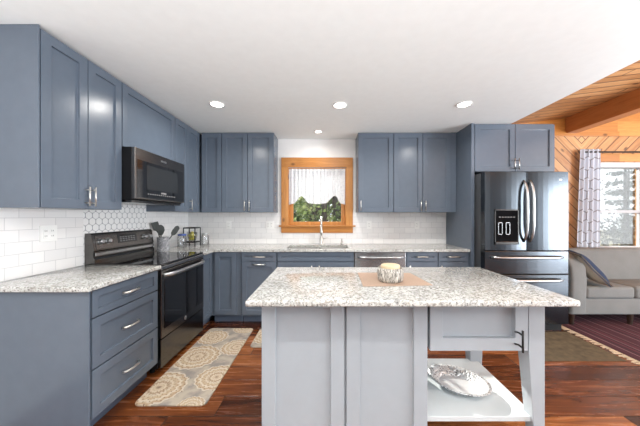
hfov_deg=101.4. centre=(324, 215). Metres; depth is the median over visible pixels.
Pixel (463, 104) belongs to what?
recessed light
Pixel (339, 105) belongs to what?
recessed light
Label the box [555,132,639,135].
trim
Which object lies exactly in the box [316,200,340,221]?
tree
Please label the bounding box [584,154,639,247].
window
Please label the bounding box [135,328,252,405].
runner rug
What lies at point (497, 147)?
upper cabinet
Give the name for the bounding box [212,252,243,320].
base cabinet
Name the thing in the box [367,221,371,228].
wall outlet
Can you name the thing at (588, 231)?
curtain
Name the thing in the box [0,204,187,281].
wall
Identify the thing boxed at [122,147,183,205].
microwave
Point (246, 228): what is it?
wall
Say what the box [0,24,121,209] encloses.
upper cabinet
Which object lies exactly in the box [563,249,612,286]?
throw pillow
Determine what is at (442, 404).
shelf
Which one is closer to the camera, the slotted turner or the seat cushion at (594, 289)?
the slotted turner
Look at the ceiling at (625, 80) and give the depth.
3.00 m
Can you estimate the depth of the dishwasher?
3.19 m
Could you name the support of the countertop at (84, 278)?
on the base cabinet at (67, 358)
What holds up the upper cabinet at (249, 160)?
attached to the wall at (246, 228)
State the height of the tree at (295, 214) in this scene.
8.003 m
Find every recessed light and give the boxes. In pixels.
[209,101,224,107]
[332,102,346,108]
[456,101,472,107]
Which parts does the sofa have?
leg, arm, backrest, leg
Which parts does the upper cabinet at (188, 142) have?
door, door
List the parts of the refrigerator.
door, drawer, handle, handle, handle, drawer, handle, door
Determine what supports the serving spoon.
in the utensil crock
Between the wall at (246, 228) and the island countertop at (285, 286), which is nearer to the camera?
the island countertop at (285, 286)
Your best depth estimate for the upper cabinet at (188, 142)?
3.22 m
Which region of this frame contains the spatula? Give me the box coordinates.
[151,221,159,236]
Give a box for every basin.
[289,247,317,248]
[319,247,346,248]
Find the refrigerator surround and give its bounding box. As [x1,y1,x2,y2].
[446,123,473,266]
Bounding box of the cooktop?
[95,252,202,265]
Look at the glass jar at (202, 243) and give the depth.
3.58 m
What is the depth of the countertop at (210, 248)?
3.27 m
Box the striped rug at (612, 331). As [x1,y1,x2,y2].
[561,314,639,363]
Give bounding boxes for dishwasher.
[354,252,405,266]
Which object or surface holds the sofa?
on the striped rug at (612, 331)
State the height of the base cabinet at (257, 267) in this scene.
0.884 m
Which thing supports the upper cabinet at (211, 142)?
attached to the wall at (246, 228)
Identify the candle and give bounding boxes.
[377,263,403,282]
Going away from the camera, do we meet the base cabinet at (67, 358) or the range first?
the base cabinet at (67, 358)
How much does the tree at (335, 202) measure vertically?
7.003 m
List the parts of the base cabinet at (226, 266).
door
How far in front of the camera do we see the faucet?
3.58 m
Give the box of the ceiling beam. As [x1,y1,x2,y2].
[565,88,639,132]
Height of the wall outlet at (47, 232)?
0.115 m
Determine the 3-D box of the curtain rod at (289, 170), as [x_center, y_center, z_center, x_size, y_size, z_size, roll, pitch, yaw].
[-0.115,-0.665,3.816,0.820,0.012,0.012,0,0,0]
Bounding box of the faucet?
[320,217,328,244]
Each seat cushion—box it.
[586,279,633,297]
[608,279,639,297]
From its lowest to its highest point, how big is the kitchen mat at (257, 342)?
0.011 m
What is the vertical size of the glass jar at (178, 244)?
0.172 m
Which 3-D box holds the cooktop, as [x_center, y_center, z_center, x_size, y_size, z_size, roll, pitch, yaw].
[-1.633,0.410,2.546,0.545,0.020,0.760,0,0,0]
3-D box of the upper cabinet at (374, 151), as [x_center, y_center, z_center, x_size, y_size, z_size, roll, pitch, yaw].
[0.679,-0.583,3.631,0.470,1.067,0.359,0,0,0]
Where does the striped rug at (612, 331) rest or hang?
on the floor
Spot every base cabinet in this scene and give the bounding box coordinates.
[0,270,157,425]
[203,253,214,325]
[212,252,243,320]
[242,252,276,320]
[277,252,353,266]
[406,252,437,266]
[437,252,468,266]
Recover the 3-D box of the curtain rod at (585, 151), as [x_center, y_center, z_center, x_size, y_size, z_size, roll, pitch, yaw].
[4.650,-0.915,3.745,1.900,0.021,0.021,0,0,0]
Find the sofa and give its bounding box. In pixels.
[567,248,639,324]
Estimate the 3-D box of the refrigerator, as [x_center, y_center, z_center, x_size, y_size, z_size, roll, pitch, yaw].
[2.274,0.410,3.330,0.944,1.820,0.900,0,0,0]
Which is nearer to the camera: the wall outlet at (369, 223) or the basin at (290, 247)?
the basin at (290, 247)
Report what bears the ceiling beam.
attached to the wall at (246, 228)
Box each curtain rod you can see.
[289,170,342,170]
[585,151,639,152]
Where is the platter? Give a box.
[428,364,491,396]
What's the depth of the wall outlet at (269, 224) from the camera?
3.81 m
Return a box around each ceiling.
[0,0,639,138]
[512,60,639,123]
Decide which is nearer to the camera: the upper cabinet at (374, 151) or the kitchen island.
the kitchen island
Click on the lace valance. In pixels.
(316, 187)
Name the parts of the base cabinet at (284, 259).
door, drawer, door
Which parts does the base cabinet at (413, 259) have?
drawer, door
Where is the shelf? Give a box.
[427,359,530,420]
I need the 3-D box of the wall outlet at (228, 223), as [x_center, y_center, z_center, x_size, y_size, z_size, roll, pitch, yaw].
[-1.400,0.130,3.807,0.072,0.115,0.009,0,0,0]
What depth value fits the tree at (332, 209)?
7.80 m
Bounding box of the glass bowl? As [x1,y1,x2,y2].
[187,232,196,241]
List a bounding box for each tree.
[294,197,336,221]
[294,200,304,221]
[306,196,340,221]
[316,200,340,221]
[320,205,340,221]
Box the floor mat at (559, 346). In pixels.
[545,332,625,360]
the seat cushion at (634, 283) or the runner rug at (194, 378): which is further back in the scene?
the seat cushion at (634, 283)
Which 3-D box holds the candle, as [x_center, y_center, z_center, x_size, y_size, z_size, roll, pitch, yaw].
[0.405,0.350,1.625,0.158,0.102,0.158,0,0,0]
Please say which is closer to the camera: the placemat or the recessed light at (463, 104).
the placemat
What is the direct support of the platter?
on the kitchen island
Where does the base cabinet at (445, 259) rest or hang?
on the floor
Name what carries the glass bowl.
in the fruit stand
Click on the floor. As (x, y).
(577, 393)
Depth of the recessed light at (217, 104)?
2.62 m
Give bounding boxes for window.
[279,157,355,232]
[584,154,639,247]
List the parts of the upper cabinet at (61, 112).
panel, door, handle, handle, door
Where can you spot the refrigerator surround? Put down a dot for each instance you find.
(460, 223)
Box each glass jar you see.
[177,234,186,247]
[201,233,208,245]
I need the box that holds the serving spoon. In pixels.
[157,225,164,236]
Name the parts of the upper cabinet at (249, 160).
door, door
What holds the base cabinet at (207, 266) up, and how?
on the floor
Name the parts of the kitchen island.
panel, panel, leg, drawer, handle, leg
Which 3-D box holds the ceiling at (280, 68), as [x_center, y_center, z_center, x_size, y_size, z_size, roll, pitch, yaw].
[0.052,-1.259,0.685,4.405,0.282,6.570,0,0,0]
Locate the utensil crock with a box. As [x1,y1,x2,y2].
[157,237,169,251]
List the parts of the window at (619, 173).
pane, meeting rail, head casing, sash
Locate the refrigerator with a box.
[474,172,567,330]
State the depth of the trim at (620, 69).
2.24 m
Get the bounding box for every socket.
[43,229,47,238]
[50,228,54,237]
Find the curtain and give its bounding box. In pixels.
[577,149,600,247]
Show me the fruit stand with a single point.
(189, 228)
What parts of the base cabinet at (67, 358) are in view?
panel, drawer, drawer, drawer, handle, handle, handle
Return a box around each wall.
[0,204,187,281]
[188,112,639,248]
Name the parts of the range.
knob, knob, control panel, vent trim, storage drawer, oven door, trim, handle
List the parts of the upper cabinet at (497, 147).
door, door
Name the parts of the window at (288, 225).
head casing, sill, sash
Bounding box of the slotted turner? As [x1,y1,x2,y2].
[170,226,179,237]
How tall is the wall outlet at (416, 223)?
0.115 m
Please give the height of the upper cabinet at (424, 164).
1.067 m
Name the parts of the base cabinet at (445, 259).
drawer, door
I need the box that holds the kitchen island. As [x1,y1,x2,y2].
[262,307,544,425]
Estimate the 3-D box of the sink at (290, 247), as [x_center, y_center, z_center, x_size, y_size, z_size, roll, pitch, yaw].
[-0.092,0.528,3.453,0.781,0.183,0.385,0,0,0]
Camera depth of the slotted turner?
3.08 m
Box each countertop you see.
[0,265,160,291]
[154,244,469,254]
[245,267,579,306]
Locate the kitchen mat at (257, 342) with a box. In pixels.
[251,328,261,347]
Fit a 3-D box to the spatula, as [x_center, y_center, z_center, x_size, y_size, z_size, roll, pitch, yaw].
[-1.907,0.226,2.992,0.134,0.330,0.013,0,0,-38]
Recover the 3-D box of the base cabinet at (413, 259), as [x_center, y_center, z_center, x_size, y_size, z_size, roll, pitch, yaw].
[1.184,0.878,3.480,0.384,0.884,0.660,0,0,0]
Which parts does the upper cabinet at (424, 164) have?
door, door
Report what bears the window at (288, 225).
in the wall at (246, 228)
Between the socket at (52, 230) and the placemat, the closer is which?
the placemat
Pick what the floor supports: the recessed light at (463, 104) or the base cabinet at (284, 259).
the base cabinet at (284, 259)
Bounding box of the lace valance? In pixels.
[289,169,344,204]
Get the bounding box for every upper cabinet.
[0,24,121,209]
[122,83,174,160]
[146,117,206,212]
[202,133,226,212]
[222,133,277,212]
[356,133,392,212]
[390,133,455,212]
[474,124,554,174]
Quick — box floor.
[93,316,639,425]
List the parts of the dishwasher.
handle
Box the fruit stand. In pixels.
[183,227,200,246]
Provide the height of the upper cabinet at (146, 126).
0.541 m
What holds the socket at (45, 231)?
attached to the wall outlet at (47, 232)
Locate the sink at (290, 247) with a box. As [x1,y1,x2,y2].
[289,247,346,248]
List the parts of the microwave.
glass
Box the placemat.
[358,273,431,286]
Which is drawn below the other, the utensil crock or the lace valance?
the utensil crock
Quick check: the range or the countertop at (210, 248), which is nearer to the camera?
the range
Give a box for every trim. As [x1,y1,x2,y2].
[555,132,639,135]
[558,69,620,100]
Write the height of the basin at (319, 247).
0.183 m
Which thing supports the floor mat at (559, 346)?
on the floor
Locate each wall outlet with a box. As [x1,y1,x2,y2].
[39,225,56,241]
[226,221,230,228]
[266,221,273,228]
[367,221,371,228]
[414,221,418,228]
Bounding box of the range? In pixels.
[85,229,204,372]

